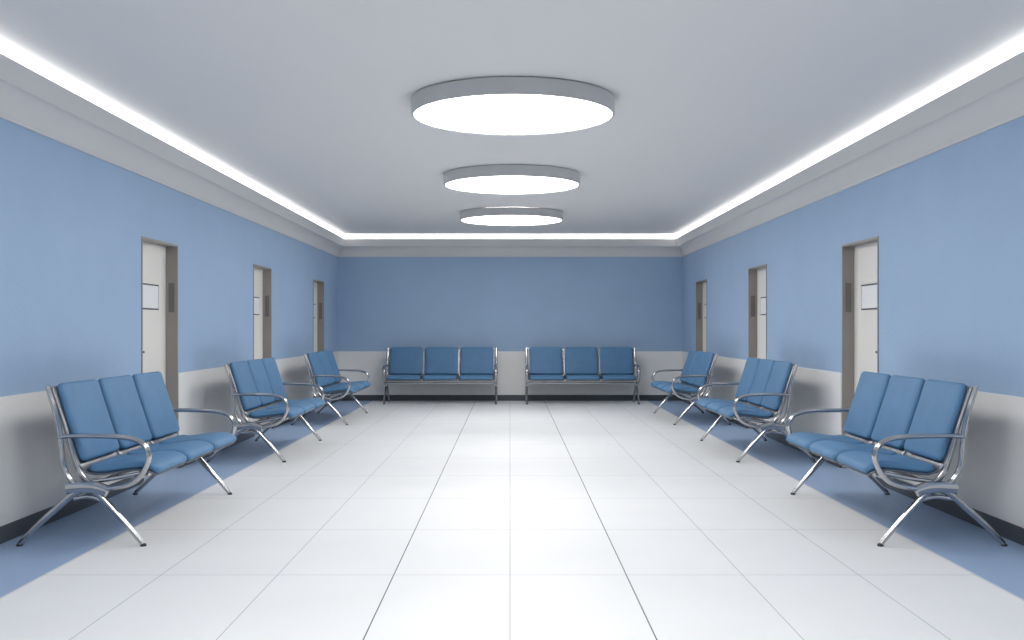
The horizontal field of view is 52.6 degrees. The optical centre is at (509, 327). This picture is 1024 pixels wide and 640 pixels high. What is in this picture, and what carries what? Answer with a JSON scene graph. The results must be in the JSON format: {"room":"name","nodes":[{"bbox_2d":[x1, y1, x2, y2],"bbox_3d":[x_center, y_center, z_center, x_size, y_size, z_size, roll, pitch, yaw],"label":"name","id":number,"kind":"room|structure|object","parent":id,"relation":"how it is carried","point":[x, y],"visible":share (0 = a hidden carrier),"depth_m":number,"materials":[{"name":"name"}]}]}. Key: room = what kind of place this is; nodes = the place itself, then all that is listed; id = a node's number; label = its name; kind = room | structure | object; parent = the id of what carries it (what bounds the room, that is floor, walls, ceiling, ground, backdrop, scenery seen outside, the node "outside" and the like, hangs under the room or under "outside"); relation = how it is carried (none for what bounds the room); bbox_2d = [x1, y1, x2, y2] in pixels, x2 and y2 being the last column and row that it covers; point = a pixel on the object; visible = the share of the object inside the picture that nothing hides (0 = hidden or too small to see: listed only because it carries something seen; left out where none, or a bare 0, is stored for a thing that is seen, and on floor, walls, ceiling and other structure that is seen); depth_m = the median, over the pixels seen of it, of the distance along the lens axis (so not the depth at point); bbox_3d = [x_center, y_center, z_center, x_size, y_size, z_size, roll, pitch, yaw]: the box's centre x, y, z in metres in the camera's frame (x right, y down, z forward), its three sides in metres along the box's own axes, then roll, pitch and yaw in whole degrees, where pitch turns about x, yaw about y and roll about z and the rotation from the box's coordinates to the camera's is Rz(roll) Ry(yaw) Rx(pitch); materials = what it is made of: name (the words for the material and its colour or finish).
{"room":"hospital interior","nodes":[
{"label":"hospital interior","id":0,"kind":"room"},
{"bbox_2d":[0,118,336,396],"bbox_3d":[-2.975,-0.170,7.050,0.250,2.740,20.100,0,0,0],"label":"wall","id":1,"kind":"structure","parent":0,"point":[73,222],"depth_m":7.42,"materials":[{"name":"blue paint"}]},
{"bbox_2d":[0,391,100,525],"bbox_3d":[-2.843,0.745,2.499,0.012,0.720,10.999,0,0,0],"label":"trim","id":2,"kind":"structure","parent":1,"relation":"attached to","point":[32,478],"depth_m":6.10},
{"bbox_2d":[141,236,177,467],"bbox_3d":[-2.922,0.245,8.435,0.156,1.910,0.870,0,0,0],"label":"frame","id":3,"kind":"object","parent":1,"relation":"attached to","point":[171,249],"visible":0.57,"depth_m":8.85,"materials":[{"name":"metal"}]},
{"bbox_2d":[143,242,165,385],"bbox_3d":[-2.965,0.250,8.435,0.040,1.884,0.834,0,0,0],"label":"leaf","id":4,"kind":"object","parent":3,"relation":"attached to","point":[154,256],"visible":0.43,"depth_m":8.60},
{"bbox_2d":[143,283,158,309],"bbox_3d":[-2.941,-0.255,8.430,0.008,0.210,0.460,0,0,0],"label":"sign","id":5,"kind":"object","parent":4,"relation":"attached to","point":[150,291],"visible":0.64,"depth_m":8.46,"materials":[{"name":"white plastic"}]},
{"bbox_2d":[169,283,174,311],"bbox_3d":[-2.895,-0.260,8.852,0.050,0.250,0.004,0,0,0],"label":"strike plate","id":6,"kind":"object","parent":3,"relation":"attached to","point":[171,285],"visible":1,"depth_m":8.85,"materials":[{"name":"grey metal"}]},
{"bbox_2d":[0,395,338,543],"bbox_3d":[-2.839,1.153,7.050,0.022,0.095,20.100,0,0,0],"label":"baseboard","id":7,"kind":"structure","parent":1,"relation":"attached to","point":[19,527],"depth_m":6.58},
{"bbox_2d":[0,53,344,256],"bbox_3d":[-2.780,-1.319,7.050,0.140,0.286,20.100,0,0,0],"label":"trim","id":8,"kind":"structure","parent":1,"relation":"attached to","point":[29,100],"depth_m":7.56,"materials":[{"name":"white paint"}]},
{"bbox_2d":[178,367,253,434],"bbox_3d":[-2.843,0.745,10.175,0.012,0.720,2.608,0,0,0],"label":"trim","id":9,"kind":"structure","parent":1,"relation":"attached to","point":[205,388],"depth_m":9.64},
{"bbox_2d":[254,268,262,419],"bbox_3d":[-2.965,0.250,11.915,0.040,1.884,0.834,0,0,0],"label":"leaf","id":10,"kind":"object","parent":1,"relation":"attached to","point":[258,273],"visible":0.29,"depth_m":12.12,"materials":[{"name":"white wood"}]},
{"bbox_2d":[254,297,258,314],"bbox_3d":[-2.941,-0.255,11.910,0.008,0.210,0.460,0,0,0],"label":"sign","id":11,"kind":"object","parent":10,"relation":"attached to","point":[256,299],"visible":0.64,"depth_m":11.99,"materials":[{"name":"white plastic"}]},
{"bbox_2d":[253,264,271,428],"bbox_3d":[-2.922,0.245,11.915,0.156,1.910,0.870,0,0,0],"label":"frame","id":12,"kind":"object","parent":1,"relation":"attached to","point":[267,272],"visible":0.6,"depth_m":12.34,"materials":[{"name":"metal"}]},
{"bbox_2d":[265,296,268,316],"bbox_3d":[-2.895,-0.260,12.332,0.050,0.250,0.004,0,0,0],"label":"strike plate","id":13,"kind":"object","parent":12,"relation":"attached to","point":[266,297],"visible":1,"depth_m":12.33,"materials":[{"name":"grey metal"}]},
{"bbox_2d":[275,356,313,399],"bbox_3d":[-2.843,0.745,13.660,0.012,0.720,2.618,0,0,0],"label":"trim","id":14,"kind":"structure","parent":1,"relation":"attached to","point":[294,369],"depth_m":13.69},
{"bbox_2d":[314,282,316,395],"bbox_3d":[-2.965,0.250,15.405,0.040,1.884,0.834,0,0,0],"label":"leaf","id":15,"kind":"object","parent":1,"relation":"attached to","point":[315,283],"visible":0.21,"depth_m":15.67,"materials":[{"name":"white wood"}]},
{"bbox_2d":[313,279,323,395],"bbox_3d":[-2.922,0.245,15.405,0.156,1.910,0.870,0,0,0],"label":"frame","id":16,"kind":"object","parent":1,"relation":"attached to","point":[320,284],"visible":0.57,"depth_m":15.82,"materials":[{"name":"metal"}]},
{"bbox_2d":[319,303,321,318],"bbox_3d":[-2.895,-0.260,15.822,0.050,0.250,0.004,0,0,0],"label":"strike plate","id":17,"kind":"object","parent":16,"relation":"attached to","point":[320,304],"visible":1,"depth_m":15.82,"materials":[{"name":"grey metal"}]},
{"bbox_2d":[325,351,337,394],"bbox_3d":[-2.843,0.745,16.463,0.012,0.720,1.245,0,0,0],"label":"trim","id":18,"kind":"structure","parent":1,"relation":"attached to","point":[336,352],"depth_m":16.93,"materials":[{"name":"white paint"}]},
{"bbox_2d":[337,257,681,350],"bbox_3d":[0.000,-0.170,17.225,5.700,2.740,0.250,0,0,0],"label":"wall","id":19,"kind":"structure","parent":0,"point":[502,303],"depth_m":17.10,"materials":[{"name":"blue paint"}]},
{"bbox_2d":[338,351,681,394],"bbox_3d":[0.000,0.745,17.093,5.698,0.720,0.012,0,0,0],"label":"trim","id":20,"kind":"structure","parent":19,"relation":"attached to","point":[511,364],"depth_m":17.09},
{"bbox_2d":[338,239,681,256],"bbox_3d":[0.000,-1.319,17.030,5.700,0.286,0.140,0,0,0],"label":"trim","id":21,"kind":"structure","parent":19,"relation":"attached to","point":[351,247],"depth_m":17.03,"materials":[{"name":"white paint"}]},
{"bbox_2d":[339,395,680,400],"bbox_3d":[0.000,1.153,17.089,5.656,0.095,0.022,0,0,0],"label":"baseboard","id":22,"kind":"structure","parent":19,"relation":"attached to","point":[358,397],"depth_m":17.08,"materials":[{"name":"grey"}]},
{"bbox_2d":[0,401,1023,639],"bbox_3d":[0.000,1.250,7.050,6.200,0.100,20.600,0,0,0],"label":"floor","id":23,"kind":"structure","parent":0,"point":[407,520],"depth_m":5.63,"materials":[{"name":"tile"}]},
{"bbox_2d":[16,371,236,546],"bbox_3d":[-2.331,0.754,6.575,0.771,0.892,1.812,0,0,0],"label":"bench","id":24,"kind":"object","parent":23,"relation":"on","point":[118,428],"visible":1,"depth_m":6.07,"materials":[{"name":"leather"}]},
{"bbox_2d":[206,357,325,462],"bbox_3d":[-2.331,0.754,10.130,0.771,0.892,1.812,0,0,0],"label":"bench","id":25,"kind":"object","parent":23,"relation":"on","point":[257,386],"visible":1,"depth_m":9.57,"materials":[{"name":"leather"}]},
{"bbox_2d":[290,350,370,424],"bbox_3d":[-2.331,0.754,13.690,0.771,0.892,1.812,0,0,0],"label":"bench","id":26,"kind":"object","parent":23,"relation":"on","point":[323,371],"visible":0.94,"depth_m":13.15,"materials":[{"name":"leather"}]},
{"bbox_2d":[382,347,497,403],"bbox_3d":[-1.100,0.754,16.575,1.812,0.892,0.771,0,0,0],"label":"bench","id":27,"kind":"object","parent":23,"relation":"on","point":[404,365],"visible":1,"depth_m":16.64,"materials":[{"name":"leather"}]},
{"bbox_2d":[525,347,640,403],"bbox_3d":[1.145,0.754,16.575,1.812,0.892,0.771,0,0,0],"label":"bench","id":28,"kind":"object","parent":23,"relation":"on","point":[543,365],"visible":1,"depth_m":16.64,"materials":[{"name":"leather"}]},
{"bbox_2d":[651,350,730,424],"bbox_3d":[2.351,0.754,13.690,0.771,0.892,1.812,0,0,0],"label":"bench","id":29,"kind":"object","parent":23,"relation":"on","point":[698,369],"visible":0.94,"depth_m":13.15,"materials":[{"name":"leather"}]},
{"bbox_2d":[696,357,815,462],"bbox_3d":[2.351,0.754,10.130,0.771,0.892,1.812,0,0,0],"label":"bench","id":30,"kind":"object","parent":23,"relation":"on","point":[765,385],"visible":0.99,"depth_m":9.57,"materials":[{"name":"leather"}]},
{"bbox_2d":[786,371,1007,546],"bbox_3d":[2.351,0.754,6.575,0.771,0.892,1.812,0,0,0],"label":"bench","id":31,"kind":"object","parent":23,"relation":"on","point":[905,428],"visible":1,"depth_m":6.08,"materials":[{"name":"leather"}]},
{"bbox_2d":[0,0,1023,233],"bbox_3d":[0.000,-1.600,7.050,6.200,0.120,20.600,0,0,0],"label":"ceiling","id":32,"kind":"structure","parent":0,"point":[308,102],"depth_m":6.36,"materials":[{"name":"white paint"}]},
{"bbox_2d":[460,207,562,225],"bbox_3d":[0.020,-1.484,13.800,1.370,0.110,1.370,0,0,0],"label":"ceiling lamp","id":33,"kind":"object","parent":32,"relation":"attached to","point":[495,216],"visible":1,"depth_m":13.45,"materials":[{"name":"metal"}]},
{"bbox_2d":[462,215,560,224],"bbox_3d":[0.020,-1.446,13.800,1.332,0.019,1.332,0,0,0],"label":"diffuser","id":34,"kind":"object","parent":33,"relation":"attached to","point":[471,219],"depth_m":13.70,"materials":[{"name":"white plastic"}]},
{"bbox_2d":[0,38,1023,238],"bbox_3d":[0.000,-1.501,7.050,5.490,0.076,19.890,0,0,0],"label":"light strip","id":35,"kind":"object","parent":32,"relation":"attached to","point":[1016,48],"visible":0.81,"depth_m":8.69,"materials":[{"name":"white plastic"}]},
{"bbox_2d":[444,165,579,194],"bbox_3d":[0.020,-1.484,10.400,1.370,0.110,1.370,0,0,0],"label":"ceiling lamp","id":36,"kind":"object","parent":32,"relation":"attached to","point":[487,179],"visible":1,"depth_m":10.08,"materials":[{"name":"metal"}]},
{"bbox_2d":[446,176,577,193],"bbox_3d":[0.020,-1.446,10.400,1.332,0.019,1.332,0,0,0],"label":"diffuser","id":37,"kind":"object","parent":36,"relation":"attached to","point":[472,184],"depth_m":10.36,"materials":[{"name":"white plastic"}]},
{"bbox_2d":[411,77,614,134],"bbox_3d":[0.020,-1.484,7.000,1.370,0.110,1.370,0,0,0],"label":"ceiling lamp","id":38,"kind":"object","parent":32,"relation":"attached to","point":[489,105],"visible":1,"depth_m":6.74,"materials":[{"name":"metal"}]},
{"bbox_2d":[414,94,611,133],"bbox_3d":[0.020,-1.446,7.000,1.332,0.019,1.332,0,0,0],"label":"diffuser","id":39,"kind":"object","parent":38,"relation":"attached to","point":[463,113],"depth_m":6.90,"materials":[{"name":"white plastic"}]},
{"bbox_2d":[682,116,1023,396],"bbox_3d":[2.975,-0.170,7.050,0.250,2.740,20.100,0,0,0],"label":"wall","id":40,"kind":"structure","parent":0,"point":[948,223],"depth_m":7.37,"materials":[{"name":"blue paint"}]},
{"bbox_2d":[682,351,687,368],"bbox_3d":[2.843,0.745,16.463,0.012,0.720,1.245,0,0,0],"label":"trim","id":41,"kind":"structure","parent":40,"relation":"attached to","point":[684,354],"depth_m":16.93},
{"bbox_2d":[698,303,700,318],"bbox_3d":[2.895,-0.260,15.822,0.050,0.250,0.004,0,0,0],"label":"strike plate","id":42,"kind":"object","parent":40,"relation":"attached to","point":[699,304],"visible":1,"depth_m":15.82,"materials":[{"name":"grey metal"}]},
{"bbox_2d":[696,279,706,394],"bbox_3d":[2.922,0.245,15.405,0.156,1.910,0.870,0,0,0],"label":"frame","id":43,"kind":"object","parent":40,"relation":"attached to","point":[699,284],"visible":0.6,"depth_m":15.82,"materials":[{"name":"metal"}]},
{"bbox_2d":[703,282,705,395],"bbox_3d":[2.965,0.250,15.405,0.040,1.884,0.834,0,0,0],"label":"leaf","id":44,"kind":"object","parent":40,"relation":"attached to","point":[704,283],"visible":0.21,"depth_m":15.67,"materials":[{"name":"white wood"}]},
{"bbox_2d":[706,356,745,399],"bbox_3d":[2.843,0.745,13.660,0.012,0.720,2.618,0,0,0],"label":"trim","id":45,"kind":"structure","parent":40,"relation":"attached to","point":[726,369],"depth_m":13.56,"materials":[{"name":"white paint"}]},
{"bbox_2d":[751,296,754,316],"bbox_3d":[2.895,-0.260,12.332,0.050,0.250,0.004,0,0,0],"label":"strike plate","id":46,"kind":"object","parent":40,"relation":"attached to","point":[752,297],"visible":1,"depth_m":12.33,"materials":[{"name":"grey metal"}]},
{"bbox_2d":[748,264,766,428],"bbox_3d":[2.922,0.245,11.915,0.156,1.910,0.870,0,0,0],"label":"frame","id":47,"kind":"object","parent":40,"relation":"attached to","point":[752,272],"visible":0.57,"depth_m":12.34,"materials":[{"name":"metal"}]},
{"bbox_2d":[757,268,765,428],"bbox_3d":[2.965,0.250,11.915,0.040,1.884,0.834,0,0,0],"label":"leaf","id":48,"kind":"object","parent":40,"relation":"attached to","point":[761,273],"visible":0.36,"depth_m":12.12,"materials":[{"name":"white wood"}]},
{"bbox_2d":[761,297,765,314],"bbox_3d":[2.941,-0.255,11.910,0.008,0.210,0.460,0,0,0],"label":"sign","id":49,"kind":"object","parent":48,"relation":"attached to","point":[763,299],"visible":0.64,"depth_m":11.99,"materials":[{"name":"white plastic"}]},
{"bbox_2d":[766,367,841,434],"bbox_3d":[2.843,0.745,10.175,0.012,0.720,2.608,0,0,0],"label":"trim","id":50,"kind":"structure","parent":40,"relation":"attached to","point":[811,388],"depth_m":9.61,"materials":[{"name":"white paint"}]},
{"bbox_2d":[845,283,850,311],"bbox_3d":[2.895,-0.260,8.852,0.050,0.250,0.004,0,0,0],"label":"strike plate","id":51,"kind":"object","parent":40,"relation":"attached to","point":[847,285],"visible":1,"depth_m":8.85,"materials":[{"name":"grey metal"}]},
{"bbox_2d":[675,51,1023,256],"bbox_3d":[2.780,-1.319,7.050,0.140,0.286,20.100,0,0,0],"label":"trim","id":52,"kind":"structure","parent":40,"relation":"attached to","point":[994,98],"depth_m":7.50,"materials":[{"name":"white paint"}]},
{"bbox_2d":[681,395,1023,545],"bbox_3d":[2.839,1.153,7.050,0.022,0.095,20.100,0,0,0],"label":"baseboard","id":53,"kind":"structure","parent":40,"relation":"attached to","point":[1012,532],"depth_m":6.64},
{"bbox_2d":[842,236,878,467],"bbox_3d":[2.922,0.245,8.435,0.156,1.910,0.870,0,0,0],"label":"frame","id":54,"kind":"object","parent":40,"relation":"attached to","point":[847,249],"visible":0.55,"depth_m":8.85,"materials":[{"name":"metal"}]},
{"bbox_2d":[854,242,876,393],"bbox_3d":[2.965,0.250,8.435,0.040,1.884,0.834,0,0,0],"label":"leaf","id":55,"kind":"object","parent":40,"relation":"attached to","point":[865,256],"visible":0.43,"depth_m":8.60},
{"bbox_2d":[861,283,876,309],"bbox_3d":[2.941,-0.255,8.430,0.008,0.210,0.460,0,0,0],"label":"sign","id":56,"kind":"object","parent":55,"relation":"attached to","point":[868,291],"visible":0.64,"depth_m":8.46,"materials":[{"name":"white plastic"}]},
{"bbox_2d":[896,391,1023,527],"bbox_3d":[2.843,0.745,2.499,0.012,0.720,10.999,0,0,0],"label":"wall panel","id":57,"kind":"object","parent":40,"relation":"attached to","point":[990,481],"depth_m":6.06,"materials":[{"name":"white paint"}]}
]}

